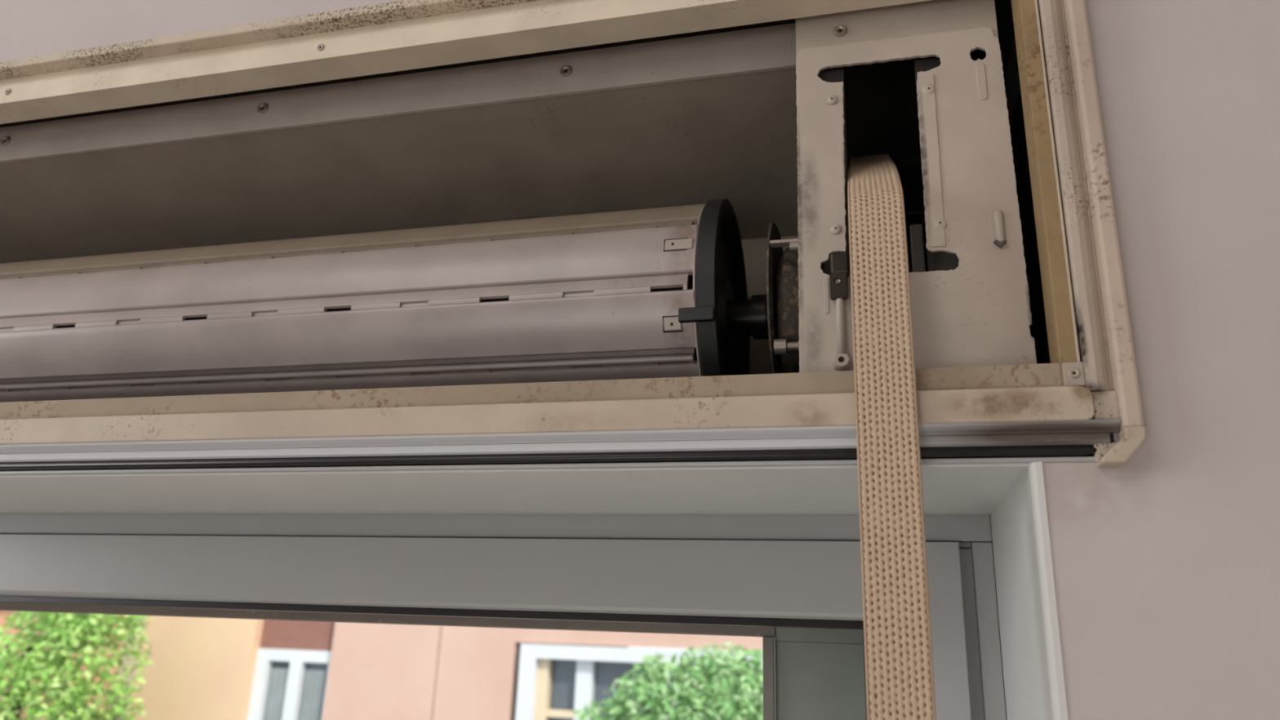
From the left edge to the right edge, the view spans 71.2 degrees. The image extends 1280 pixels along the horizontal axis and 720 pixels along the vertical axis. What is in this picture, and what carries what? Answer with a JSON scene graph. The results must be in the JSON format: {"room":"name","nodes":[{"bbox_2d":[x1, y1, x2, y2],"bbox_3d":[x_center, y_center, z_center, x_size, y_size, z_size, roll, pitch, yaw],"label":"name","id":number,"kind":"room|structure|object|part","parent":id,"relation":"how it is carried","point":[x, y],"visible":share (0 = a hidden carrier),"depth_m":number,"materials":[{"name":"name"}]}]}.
{"room":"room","nodes":[
{"label":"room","id":0,"kind":"room"},
{"bbox_2d":[0,0,1279,719],"bbox_3d":[-0.937,0.524,0.598,4.750,3.400,0.240,-2,-18,14],"label":"wall","id":1,"kind":"structure","parent":0,"point":[1166,561],"depth_m":0.34,"materials":[{"name":"paint"}]},
{"bbox_2d":[0,513,1006,719],"bbox_3d":[-0.464,0.696,0.460,1.320,1.222,0.076,-2,-18,14],"label":"window","id":2,"kind":"structure","parent":1,"relation":"in","point":[793,582],"depth_m":0.51,"materials":[{"name":"white plastic"}]},
{"bbox_3d":[-0.484,0.143,0.623,1.246,0.040,0.028,-2,-18,14],"label":"sash rail","id":3,"kind":"part","parent":2,"relation":"part of","materials":[{"name":"white plastic"}]},
{"bbox_3d":[0.055,0.713,0.344,0.006,1.158,0.024,-2,-18,14],"label":"guide rail","id":4,"kind":"part","parent":2,"relation":"part of","materials":[{"name":"metal"}]},
{"bbox_2d":[0,463,1029,514],"bbox_3d":[-0.468,0.086,0.558,1.314,0.002,0.128,-2,-18,14],"label":"trim","id":5,"kind":"structure","parent":1,"relation":"attached to","point":[964,488],"depth_m":0.45,"materials":[{"name":"plastic"}]},
{"bbox_2d":[0,0,1146,475],"bbox_3d":[-0.438,0.008,0.629,1.351,0.312,0.250,-2,-18,14],"label":"box","id":6,"kind":"object","parent":1,"relation":"attached to","point":[401,114],"visible":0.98,"depth_m":0.48,"materials":[{"name":"paint"}]},
{"bbox_2d":[0,198,768,402],"bbox_3d":[-0.498,-0.002,0.643,1.220,0.130,0.132,-2,-18,14],"label":"tube","id":7,"kind":"object","parent":6,"relation":"in","point":[659,292],"visible":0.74,"depth_m":0.50,"materials":[{"name":"paint"}]},
{"bbox_3d":[0.017,-0.018,0.451,0.010,0.008,0.005,-2,-18,14],"label":"clip seat","id":8,"kind":"part","parent":7,"relation":"part of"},
{"bbox_3d":[0.018,-0.059,0.461,0.013,0.008,0.003,-2,-18,14],"label":"clip seat","id":9,"kind":"part","parent":7,"relation":"part of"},
{"bbox_3d":[0.028,-0.022,0.440,0.018,0.007,0.004,-2,-18,14],"label":"strap arm","id":10,"kind":"part","parent":7,"relation":"part of","materials":[{"name":"black plastic"}]},
{"bbox_3d":[-0.489,-0.095,0.684,1.226,0.022,0.162,-2,-18,14],"label":"panel","id":11,"kind":"part","parent":6,"relation":"part of","materials":[{"name":"paint"}]},
{"bbox_3d":[-0.461,-0.158,0.570,1.342,0.021,0.018,-2,-18,14],"label":"rail","id":12,"kind":"part","parent":6,"relation":"part of","materials":[{"name":"beige paint"}]},
{"bbox_3d":[-0.433,-0.135,0.681,1.339,0.005,0.239,-2,-18,14],"label":"box lid","id":13,"kind":"part","parent":6,"relation":"part of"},
{"bbox_3d":[-0.478,0.036,0.509,1.323,0.014,0.008,-2,-18,14],"label":"sub frame","id":14,"kind":"part","parent":6,"relation":"part of","materials":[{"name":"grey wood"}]},
{"bbox_3d":[-0.455,0.084,0.567,1.334,0.005,0.139,-2,-18,14],"label":"panel","id":15,"kind":"part","parent":6,"relation":"part of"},
{"bbox_3d":[-0.475,0.044,0.498,1.331,0.013,0.009,-2,-18,14],"label":"rail","id":16,"kind":"part","parent":6,"relation":"part of","materials":[{"name":"beige paint"}]},
{"bbox_2d":[795,0,1036,372],"bbox_3d":[0.139,-0.056,0.480,0.097,0.202,0.173,-2,-18,14],"label":"plate","id":17,"kind":"object","parent":6,"relation":"attached to","point":[971,307],"visible":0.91,"depth_m":0.40,"materials":[{"name":"paint"}]},
{"bbox_2d":[766,222,799,373],"bbox_3d":[0.086,-0.027,0.496,0.022,0.100,0.101,-2,-18,14],"label":"disc","id":18,"kind":"object","parent":17,"relation":"attached to","point":[782,267],"visible":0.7,"depth_m":0.46,"materials":[{"name":"metal"}]},
{"bbox_3d":[0.077,-0.026,0.499,0.004,0.100,0.100,-2,-18,14],"label":"disc plate","id":19,"kind":"part","parent":18,"relation":"part of","materials":[{"name":"metal"}]},
{"bbox_3d":[0.076,-0.060,0.462,0.018,0.002,0.006,-2,-18,14],"label":"bracket arm","id":20,"kind":"part","parent":18,"relation":"part of","materials":[{"name":"metal"}]},
{"bbox_3d":[0.087,-0.021,0.495,0.017,0.082,0.082,-2,-18,14],"label":"dish","id":21,"kind":"part","parent":18,"relation":"part of","materials":[{"name":"metal"}]},
{"bbox_3d":[0.090,-0.084,0.424,0.017,0.125,0.002,-2,-18,14],"label":"backing plate","id":22,"kind":"part","parent":17,"relation":"part of","materials":[{"name":"metal"}]},
{"bbox_3d":[0.087,-0.017,0.389,0.004,0.029,0.004,-2,-18,14],"label":"latch rod","id":23,"kind":"part","parent":17,"relation":"part of","materials":[{"name":"paint"}]},
{"bbox_2d":[846,147,924,222],"bbox_3d":[0.153,-0.088,0.539,0.089,0.078,0.078,-2,-18,14],"label":"pulley","id":24,"kind":"object","parent":17,"relation":"attached to","point":[913,212],"visible":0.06,"depth_m":0.53,"materials":[{"name":"black plastic"}]},
{"bbox_2d":[847,154,936,719],"bbox_3d":[0.115,0.049,0.419,0.023,0.411,0.170,-2,-18,14],"label":"belt","id":25,"kind":"object","parent":24,"relation":"hanging from","point":[899,660],"visible":1,"depth_m":0.34,"materials":[{"name":"beige fabric"}]},
{"bbox_3d":[0.139,-0.086,0.412,0.017,0.125,0.002,-2,-18,14],"label":"backing plate","id":26,"kind":"part","parent":17,"relation":"part of","materials":[{"name":"metal"}]},
{"bbox_3d":[0.210,-0.042,0.486,0.005,0.244,0.226,-2,-18,14],"label":"panel","id":27,"kind":"part","parent":6,"relation":"part of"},
{"bbox_3d":[0.172,-0.087,0.382,0.007,0.212,0.018,-2,-18,14],"label":"sub frame","id":28,"kind":"part","parent":6,"relation":"part of","materials":[{"name":"brown wood"}]},
{"bbox_3d":[0.166,0.006,0.342,0.007,0.009,0.002,-2,-18,14],"label":"corner plate","id":29,"kind":"part","parent":6,"relation":"part of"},
{"bbox_3d":[0.180,-0.092,0.377,0.010,0.224,0.018,-2,-18,14],"label":"rail","id":30,"kind":"part","parent":6,"relation":"part of","materials":[{"name":"paint"}]},
{"bbox_2d":[990,462,1068,719],"bbox_3d":[0.143,0.639,0.211,0.004,1.223,0.130,-2,-18,14],"label":"trim","id":31,"kind":"structure","parent":1,"relation":"attached to","point":[1034,686],"depth_m":0.35,"materials":[{"name":"plastic"}]},
{"label":"outside","id":32,"kind":"structure","parent":0,"visible":0},
{"bbox_3d":[2.370,15.318,27.271,70.000,0.300,59.300,-2,-18,14],"label":"ground","id":33,"kind":"structure","parent":32,"visible":0},
{"bbox_2d":[0,610,127,719],"bbox_3d":[-13.407,7.389,19.052,8.900,8.600,5.800,-2,-18,14],"label":"house","id":34,"kind":"structure","parent":33,"relation":"on","point":[2,613],"depth_m":16.57,"materials":[{"name":"painted plaster"},{"name":"glass"}]},
{"bbox_2d":[0,611,154,719],"bbox_3d":[-5.912,4.985,7.428,2.772,6.620,1.854,-2,-18,14],"label":"tree","id":35,"kind":"object","parent":33,"relation":"on","point":[26,669],"visible":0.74,"depth_m":7.92,"materials":[{"name":"green plant"}]},
{"bbox_2d":[110,614,763,719],"bbox_3d":[3.003,3.788,8.811,17.200,10.400,5.000,-2,-18,14],"label":"house","id":36,"kind":"structure","parent":33,"relation":"on","point":[202,668],"depth_m":8.38,"materials":[{"name":"pink paint"}]},
{"bbox_3d":[-3.535,3.654,8.592,0.250,1.440,0.010,-2,-18,14],"label":"pane","id":37,"kind":"part","parent":36,"relation":"part of","materials":[{"name":"glass"}]},
{"bbox_2d":[265,667,288,719],"bbox_3d":[-3.541,3.681,8.562,0.178,1.370,0.028,-2,-18,14],"label":"curtain","id":38,"kind":"object","parent":36,"relation":"hanging from","point":[279,676],"depth_m":8.70,"materials":[{"name":"white fabric"}]},
{"bbox_3d":[-3.157,3.638,8.497,0.270,1.440,0.010,-2,-18,14],"label":"pane","id":39,"kind":"part","parent":36,"relation":"part of","materials":[{"name":"glass"}]},
{"bbox_2d":[300,669,326,719],"bbox_3d":[-3.163,3.665,8.467,0.194,1.370,0.028,-2,-18,14],"label":"curtain","id":40,"kind":"object","parent":36,"relation":"hanging from","point":[314,683],"depth_m":8.60,"materials":[{"name":"white fabric"}]},
{"bbox_3d":[-0.758,3.560,7.851,0.360,1.770,0.150,-2,-18,14],"label":"sash","id":41,"kind":"part","parent":36,"relation":"part of","materials":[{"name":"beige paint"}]},
{"bbox_3d":[0.300,3.525,7.613,2.530,1.770,0.010,-2,-18,14],"label":"pane","id":42,"kind":"part","parent":36,"relation":"part of","materials":[{"name":"clear glass"}]},
{"bbox_2d":[572,642,763,719],"bbox_3d":[0.362,4.704,4.867,1.909,6.051,1.076,-2,-18,14],"label":"tree","id":43,"kind":"object","parent":33,"relation":"on","point":[650,698],"visible":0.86,"depth_m":5.61,"materials":[{"name":"green plant"}]}
]}

